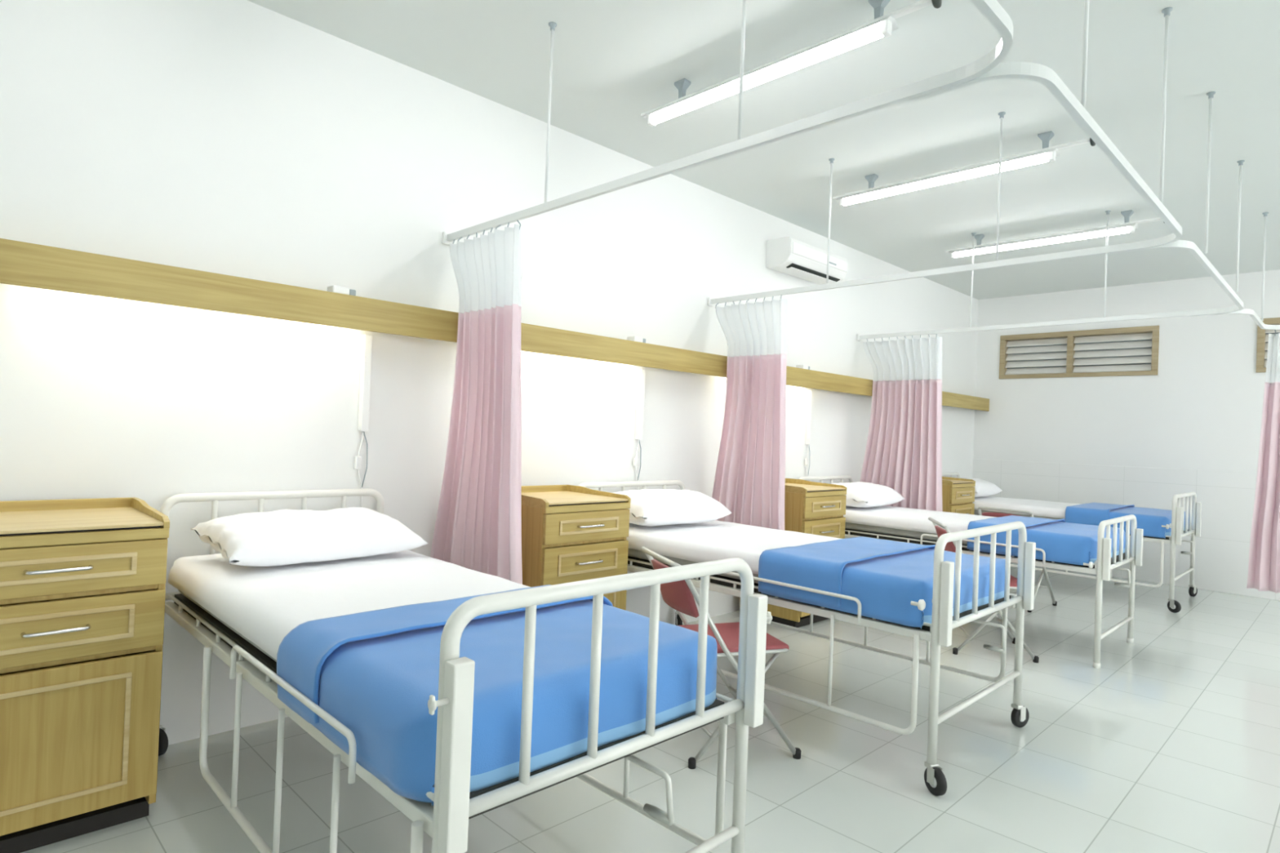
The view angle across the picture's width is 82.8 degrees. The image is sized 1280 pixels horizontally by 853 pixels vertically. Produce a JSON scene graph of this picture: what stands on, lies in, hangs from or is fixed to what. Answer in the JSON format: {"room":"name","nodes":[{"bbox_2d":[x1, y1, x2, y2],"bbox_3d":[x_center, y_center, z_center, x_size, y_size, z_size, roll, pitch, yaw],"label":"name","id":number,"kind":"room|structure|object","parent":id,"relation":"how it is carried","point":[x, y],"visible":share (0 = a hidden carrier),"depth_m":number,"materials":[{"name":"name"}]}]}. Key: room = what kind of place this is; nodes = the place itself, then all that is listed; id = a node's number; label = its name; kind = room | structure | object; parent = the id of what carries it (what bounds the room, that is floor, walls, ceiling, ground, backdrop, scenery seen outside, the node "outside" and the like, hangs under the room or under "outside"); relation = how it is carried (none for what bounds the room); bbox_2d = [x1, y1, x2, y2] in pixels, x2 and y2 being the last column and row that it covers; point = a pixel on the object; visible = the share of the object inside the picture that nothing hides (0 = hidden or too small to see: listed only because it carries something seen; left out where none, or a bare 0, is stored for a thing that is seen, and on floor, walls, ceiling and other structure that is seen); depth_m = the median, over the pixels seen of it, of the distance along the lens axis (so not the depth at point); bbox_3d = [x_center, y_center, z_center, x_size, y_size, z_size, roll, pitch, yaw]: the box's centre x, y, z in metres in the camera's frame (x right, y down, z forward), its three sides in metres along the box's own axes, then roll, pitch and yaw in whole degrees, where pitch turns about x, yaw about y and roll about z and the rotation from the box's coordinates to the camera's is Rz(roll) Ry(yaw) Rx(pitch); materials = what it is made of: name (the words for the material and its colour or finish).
{"room":"hospital room","nodes":[
{"label":"hospital room","id":0,"kind":"room"},
{"bbox_2d":[0,0,978,745],"bbox_3d":[-0.397,-0.190,4.359,12.360,3.030,0.120,3,-1,-45],"label":"wall","id":1,"kind":"structure","parent":0,"point":[246,139],"depth_m":3.22,"materials":[{"name":"white paint"}]},
{"bbox_2d":[353,334,372,507],"bbox_3d":[-1.290,0.098,3.369,0.061,1.048,0.039,3,-1,-45],"label":"cable trunking","id":2,"kind":"object","parent":1,"relation":"attached to","point":[366,340],"visible":0.9,"depth_m":3.36,"materials":[{"name":"white plastic"}]},
{"bbox_2d":[353,456,361,469],"bbox_3d":[-1.304,0.166,3.357,0.028,0.060,0.026,3,-1,-45],"label":"switch","id":3,"kind":"object","parent":2,"relation":"attached to","point":[357,460],"depth_m":3.35,"materials":[{"name":"white plastic"}]},
{"bbox_2d":[0,238,989,411],"bbox_3d":[-0.116,-0.446,4.429,11.638,0.145,0.164,3,-1,-45],"label":"wall rail","id":4,"kind":"object","parent":1,"relation":"attached to","point":[22,264],"visible":1,"depth_m":3.04,"materials":[{"name":"brown wood"}]},
{"bbox_2d":[327,284,355,296],"bbox_3d":[-1.312,-0.593,3.195,0.105,0.035,0.070,3,-1,-45],"label":"socket","id":5,"kind":"object","parent":4,"relation":"on","point":[337,289],"visible":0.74,"depth_m":3.16,"materials":[{"name":"white plastic"}]},
{"bbox_2d":[626,336,645,342],"bbox_3d":[-0.020,-0.532,4.476,0.105,0.035,0.070,3,-1,-45],"label":"socket","id":6,"kind":"object","parent":4,"relation":"on","point":[637,339],"visible":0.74,"depth_m":4.44,"materials":[{"name":"white plastic"}]},
{"bbox_2d":[795,364,809,369],"bbox_3d":[1.300,-0.470,5.785,0.105,0.035,0.070,3,-1,-45],"label":"socket","id":7,"kind":"object","parent":4,"relation":"on","point":[803,366],"visible":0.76,"depth_m":5.75,"materials":[{"name":"white plastic"}]},
{"bbox_2d":[632,368,645,489],"bbox_3d":[-0.013,0.159,4.636,0.061,1.048,0.039,3,-1,-45],"label":"cable trunking","id":8,"kind":"object","parent":1,"relation":"attached to","point":[641,372],"visible":0.94,"depth_m":4.63,"materials":[{"name":"white plastic"}]},
{"bbox_2d":[632,457,638,466],"bbox_3d":[-0.027,0.227,4.623,0.028,0.060,0.026,3,-1,-45],"label":"switch","id":9,"kind":"object","parent":8,"relation":"attached to","point":[635,460],"depth_m":4.61,"materials":[{"name":"white plastic"}]},
{"bbox_2d":[765,236,848,284],"bbox_3d":[1.350,-1.307,5.806,0.840,0.222,0.235,3,-1,-45],"label":"air conditioner","id":10,"kind":"object","parent":1,"relation":"attached to","point":[788,255],"visible":0.84,"depth_m":5.63,"materials":[{"name":"white plastic"}]},
{"bbox_2d":[804,390,813,476],"bbox_3d":[1.394,0.225,6.031,0.061,1.048,0.039,3,-1,-45],"label":"cable trunking","id":11,"kind":"object","parent":1,"relation":"attached to","point":[810,393],"visible":0.95,"depth_m":6.02,"materials":[{"name":"white plastic"}]},
{"bbox_2d":[804,457,808,465],"bbox_3d":[1.380,0.294,6.019,0.028,0.060,0.026,3,-1,-45],"label":"switch","id":12,"kind":"object","parent":11,"relation":"attached to","point":[806,460],"depth_m":6.01,"materials":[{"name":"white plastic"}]},
{"bbox_2d":[20,562,1279,852],"bbox_3d":[2.224,1.450,1.554,12.240,0.100,7.620,3,-1,-45],"label":"floor","id":13,"kind":"structure","parent":0,"point":[1171,744],"depth_m":2.89,"materials":[{"name":"tile"}]},
{"bbox_2d":[0,497,169,852],"bbox_3d":[-1.900,0.754,2.315,0.552,0.990,0.557,3,-1,-45],"label":"base cabinet","id":14,"kind":"object","parent":13,"relation":"on","point":[82,581],"visible":1,"depth_m":2.19,"materials":[{"name":"brown wood"}]},
{"bbox_2d":[0,497,169,534],"bbox_3d":[-1.894,0.289,2.331,0.552,0.060,0.525,3,-1,-45],"label":"cabinet top","id":15,"kind":"object","parent":14,"relation":"on","point":[73,516],"depth_m":2.37,"materials":[{"name":"brown wood"}]},
{"bbox_2d":[158,488,772,852],"bbox_3d":[-0.771,0.794,2.331,0.992,0.997,2.223,3,-1,-45],"label":"hospital bed","id":16,"kind":"object","parent":13,"relation":"on","point":[446,821],"visible":0.59,"depth_m":1.65,"materials":[{"name":"white metal"}]},
{"bbox_2d":[168,550,528,662],"bbox_3d":[-0.791,0.599,2.348,0.873,0.144,2.050,3,-1,-45],"label":"mattress","id":17,"kind":"object","parent":16,"relation":"on","point":[261,605],"visible":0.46,"depth_m":2.39,"materials":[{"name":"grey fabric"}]},
{"bbox_2d":[190,506,428,566],"bbox_3d":[-1.270,0.417,2.836,0.437,0.173,0.740,2,-1,43],"label":"pillow","id":18,"kind":"object","parent":17,"relation":"on","point":[280,537],"visible":1,"depth_m":2.69,"materials":[{"name":"white fabric"}]},
{"bbox_2d":[276,584,717,805],"bbox_3d":[-0.319,0.609,1.869,0.922,0.208,0.745,3,-1,-45],"label":"blanket","id":19,"kind":"object","parent":17,"relation":"on","point":[376,672],"visible":0.7,"depth_m":1.63,"materials":[{"name":"blue fabric"}]},
{"bbox_2d":[521,484,631,610],"bbox_3d":[-0.435,0.824,3.768,0.552,0.990,0.557,3,-1,-45],"label":"base cabinet","id":20,"kind":"object","parent":13,"relation":"on","point":[571,533],"visible":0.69,"depth_m":3.56,"materials":[{"name":"brown wood"}]},
{"bbox_2d":[521,484,631,508],"bbox_3d":[-0.428,0.359,3.784,0.552,0.060,0.525,3,-1,-45],"label":"cabinet top","id":21,"kind":"object","parent":20,"relation":"on","point":[547,496],"depth_m":3.75,"materials":[{"name":"brown wood"}]},
{"bbox_2d":[640,546,801,768],"bbox_3d":[0.326,0.938,3.078,0.592,0.808,0.448,2,-1,-19],"label":"folding chair","id":22,"kind":"object","parent":13,"relation":"on","point":[679,595],"visible":0.56,"depth_m":2.94,"materials":[{"name":"red plastic"}]},
{"bbox_2d":[739,478,846,627],"bbox_3d":[1.137,0.898,5.327,0.552,0.990,0.557,3,-1,-45],"label":"bedside cabinet","id":23,"kind":"object","parent":13,"relation":"on","point":[813,508],"visible":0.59,"depth_m":5.09,"materials":[{"name":"brown wood"}]},
{"bbox_2d":[784,478,846,493],"bbox_3d":[1.144,0.433,5.343,0.552,0.060,0.525,3,-1,-45],"label":"cabinet top","id":24,"kind":"object","parent":23,"relation":"on","point":[792,486],"depth_m":5.29,"materials":[{"name":"brown wood"}]},
{"bbox_2d":[578,480,1035,795],"bbox_3d":[0.701,0.864,3.792,1.082,0.997,2.223,3,-1,-45],"label":"hospital bed","id":25,"kind":"object","parent":13,"relation":"on","point":[939,633],"visible":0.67,"depth_m":3.05,"materials":[{"name":"white metal"}]},
{"bbox_2d":[626,520,839,583],"bbox_3d":[0.691,0.669,3.817,0.937,0.144,2.047,3,-1,-45],"label":"mattress","id":26,"kind":"object","parent":25,"relation":"on","point":[712,540],"visible":0.42,"depth_m":3.81,"materials":[{"name":"grey fabric"}]},
{"bbox_2d":[613,488,732,526],"bbox_3d":[0.130,0.474,4.309,0.710,0.191,0.480,3,-1,-41],"label":"pillow","id":27,"kind":"object","parent":26,"relation":"on","point":[648,507],"visible":0.91,"depth_m":4.14,"materials":[{"name":"white fabric"}]},
{"bbox_2d":[758,536,1010,628],"bbox_3d":[1.154,0.678,3.352,0.985,0.210,0.773,3,-1,-45],"label":"blanket","id":28,"kind":"object","parent":26,"relation":"on","point":[885,575],"visible":0.88,"depth_m":3.09,"materials":[{"name":"blue fabric"}]},
{"bbox_2d":[942,476,975,515],"bbox_3d":[2.883,0.981,7.058,0.552,0.990,0.557,3,-1,-45],"label":"base cabinet","id":29,"kind":"object","parent":13,"relation":"on","point":[957,494],"visible":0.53,"depth_m":6.83,"materials":[{"name":"brown wood"}]},
{"bbox_2d":[942,476,975,484],"bbox_3d":[2.889,0.516,7.074,0.552,0.060,0.525,3,-1,-45],"label":"cabinet top","id":30,"kind":"object","parent":29,"relation":"on","point":[945,480],"depth_m":7.01,"materials":[{"name":"brown wood"}]},
{"bbox_2d":[798,475,1143,668],"bbox_3d":[2.303,0.940,5.391,0.961,0.997,2.206,3,-1,-45],"label":"hospital bed","id":31,"kind":"object","parent":13,"relation":"on","point":[1101,567],"visible":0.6,"depth_m":4.72,"materials":[{"name":"white metal"}]},
{"bbox_2d":[843,505,996,544],"bbox_3d":[2.315,0.746,5.427,0.862,0.144,2.049,3,-1,-45],"label":"mattress","id":32,"kind":"object","parent":31,"relation":"on","point":[884,519],"visible":0.39,"depth_m":5.39,"materials":[{"name":"grey fabric"}]},
{"bbox_2d":[831,481,904,507],"bbox_3d":[1.790,0.556,5.955,0.480,0.184,0.720,2,-1,42],"label":"pillow","id":33,"kind":"object","parent":32,"relation":"on","point":[859,494],"visible":0.77,"depth_m":5.75,"materials":[{"name":"white fabric"}]},
{"bbox_2d":[967,515,1125,566],"bbox_3d":[2.788,0.756,4.950,0.912,0.208,0.744,3,-1,-45],"label":"blanket","id":34,"kind":"object","parent":32,"relation":"on","point":[1061,541],"visible":0.7,"depth_m":4.64,"materials":[{"name":"blue fabric"}]},
{"bbox_2d":[928,517,1039,662],"bbox_3d":[2.191,1.024,4.682,0.592,0.808,0.448,2,-1,11],"label":"folding chair","id":35,"kind":"object","parent":13,"relation":"on","point":[950,546],"visible":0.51,"depth_m":4.52,"materials":[{"name":"red metal"}]},
{"bbox_2d":[977,506,1057,612],"bbox_3d":[3.122,1.072,6.024,0.592,0.808,0.448,3,-1,-41],"label":"folding chair","id":36,"kind":"object","parent":13,"relation":"on","point":[989,514],"visible":0.26,"depth_m":5.90,"materials":[{"name":"red metal"}]},
{"bbox_2d":[942,472,1201,613],"bbox_3d":[3.984,1.020,7.046,1.102,0.997,2.223,3,-1,-45],"label":"hospital bed","id":37,"kind":"object","parent":13,"relation":"on","point":[1194,512],"visible":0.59,"depth_m":6.21,"materials":[{"name":"white metal"}]},
{"bbox_2d":[972,496,1082,519],"bbox_3d":[3.974,0.825,7.072,0.957,0.144,2.051,3,-1,-45],"label":"mattress","id":38,"kind":"object","parent":37,"relation":"on","point":[1039,508],"visible":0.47,"depth_m":6.94,"materials":[{"name":"grey fabric"}]},
{"bbox_2d":[960,477,1002,497],"bbox_3d":[3.416,0.632,7.581,0.460,0.188,0.740,2,-1,44],"label":"pillow","id":39,"kind":"object","parent":38,"relation":"on","point":[983,487],"visible":0.3,"depth_m":7.46,"materials":[{"name":"white fabric"}]},
{"bbox_2d":[1065,502,1188,538],"bbox_3d":[4.439,0.834,6.603,1.007,0.208,0.763,3,-1,-45],"label":"blanket","id":40,"kind":"object","parent":38,"relation":"on","point":[1151,520],"visible":0.73,"depth_m":6.35,"materials":[{"name":"blue fabric"}]},
{"bbox_2d":[247,0,1279,299],"bbox_3d":[2.343,-1.677,1.583,12.240,0.100,7.620,3,-1,-45],"label":"ceiling","id":41,"kind":"structure","parent":0,"point":[615,62],"depth_m":3.71,"materials":[{"name":"white paint"}]},
{"bbox_2d":[442,0,1013,245],"bbox_3d":[-0.795,-1.336,1.920,2.285,0.814,2.737,3,-1,-45],"label":"rail","id":42,"kind":"object","parent":41,"relation":"hanging from","point":[991,10],"visible":0.95,"depth_m":2.26,"materials":[{"name":"white metal"}]},
{"bbox_2d":[430,220,522,584],"bbox_3d":[-0.736,0.023,3.380,0.149,1.901,0.751,3,-1,-45],"label":"curtain","id":43,"kind":"object","parent":42,"relation":"hanging from","point":[477,527],"visible":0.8,"depth_m":3.34,"materials":[{"name":"pink fabric"}]},
{"bbox_2d":[640,0,941,126],"bbox_3d":[0.557,-1.601,3.210,0.090,0.156,1.538,3,-1,-45],"label":"tube light","id":44,"kind":"object","parent":41,"relation":"attached to","point":[882,25],"visible":1,"depth_m":3.09,"materials":[{"name":"white plastic"}]},
{"bbox_2d":[706,0,1182,306],"bbox_3d":[0.746,-1.263,3.448,2.084,0.814,2.737,3,-1,-45],"label":"rail","id":45,"kind":"object","parent":41,"relation":"hanging from","point":[1042,74],"visible":0.98,"depth_m":2.83,"materials":[{"name":"white metal"}]},
{"bbox_2d":[711,294,786,530],"bbox_3d":[0.727,0.092,4.859,0.672,1.901,0.147,2,-1,43],"label":"curtain","id":46,"kind":"object","parent":45,"relation":"hanging from","point":[749,479],"visible":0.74,"depth_m":4.81,"materials":[{"name":"pink fabric"}]},
{"bbox_2d":[832,131,1095,207],"bbox_3d":[1.855,-1.541,4.370,0.090,0.156,1.538,3,-1,-45],"label":"tube light","id":47,"kind":"object","parent":41,"relation":"attached to","point":[1046,153],"visible":0.89,"depth_m":4.30,"materials":[{"name":"grey plastic"}]},
{"bbox_2d":[856,91,1244,341],"bbox_3d":[2.232,-1.193,4.908,2.114,0.814,2.757,3,-1,-45],"label":"rail","id":48,"kind":"object","parent":41,"relation":"hanging from","point":[1191,246],"visible":1,"depth_m":4.81,"materials":[{"name":"white metal"}]},
{"bbox_2d":[859,333,942,511],"bbox_3d":[2.253,0.164,6.286,0.163,1.901,0.792,3,-1,-45],"label":"curtain","id":49,"kind":"object","parent":48,"relation":"hanging from","point":[903,454],"visible":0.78,"depth_m":6.22,"materials":[{"name":"pink fabric"}]},
{"bbox_2d":[945,209,1164,258],"bbox_3d":[3.132,-1.481,5.609,0.090,0.156,1.538,3,-1,-45],"label":"tube light","id":50,"kind":"object","parent":41,"relation":"attached to","point":[1126,227],"visible":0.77,"depth_m":5.55,"materials":[{"name":"grey plastic"}]},
{"bbox_2d":[1186,212,1279,329],"bbox_3d":[4.752,-1.104,4.886,2.033,0.800,0.720,2,-1,15],"label":"rail","id":51,"kind":"object","parent":41,"relation":"hanging from","point":[1255,317],"visible":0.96,"depth_m":5.14,"materials":[{"name":"white metal"}]},
{"bbox_2d":[1246,329,1279,593],"bbox_3d":[4.727,0.248,5.142,0.166,1.901,0.624,3,-1,-45],"label":"curtain","id":52,"kind":"object","parent":51,"relation":"hanging from","point":[1264,565],"visible":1,"depth_m":5.28,"materials":[{"name":"pink fabric"}]},
{"bbox_2d":[973,269,1279,472],"bbox_3d":[6.669,0.094,5.917,0.120,3.030,7.620,3,-1,-45],"label":"wall","id":53,"kind":"structure","parent":0,"point":[1202,410],"depth_m":7.40,"materials":[{"name":"white paint"}]},
{"bbox_2d":[999,325,1159,378],"bbox_3d":[4.722,-0.782,7.887,0.110,0.500,1.515,3,-1,-45],"label":"air vent","id":54,"kind":"object","parent":53,"relation":"in","point":[1072,338],"visible":0.98,"depth_m":7.83,"materials":[{"name":"brown wood"}]},
{"bbox_2d":[1007,332,1152,368],"bbox_3d":[4.782,-0.780,7.947,0.010,0.500,1.515,3,-1,-45],"label":"window louvers","id":55,"kind":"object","parent":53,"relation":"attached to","point":[1152,332],"depth_m":7.89,"materials":[{"name":"grey plastic"}]},
{"bbox_2d":[972,458,1279,600],"bbox_3d":[6.588,1.031,5.863,0.008,1.150,7.620,3,-1,-45],"label":"wainscoting","id":56,"kind":"structure","parent":53,"relation":"attached to","point":[1222,548],"depth_m":7.22,"materials":[{"name":"paint"}]},
{"bbox_2d":[1255,317,1279,372],"bbox_3d":[6.319,-0.736,6.274,0.110,0.500,1.513,3,-1,-45],"label":"air vent","id":57,"kind":"object","parent":53,"relation":"in","point":[1261,346],"visible":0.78,"depth_m":6.75,"materials":[{"name":"brown wood"}]},
{"bbox_2d":[1265,332,1279,359],"bbox_3d":[6.380,-0.734,6.334,0.010,0.500,1.513,3,-1,-45],"label":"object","id":58,"kind":"structure","parent":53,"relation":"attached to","point":[1276,332],"depth_m":6.82,"materials":[{"name":"grey plastic"}]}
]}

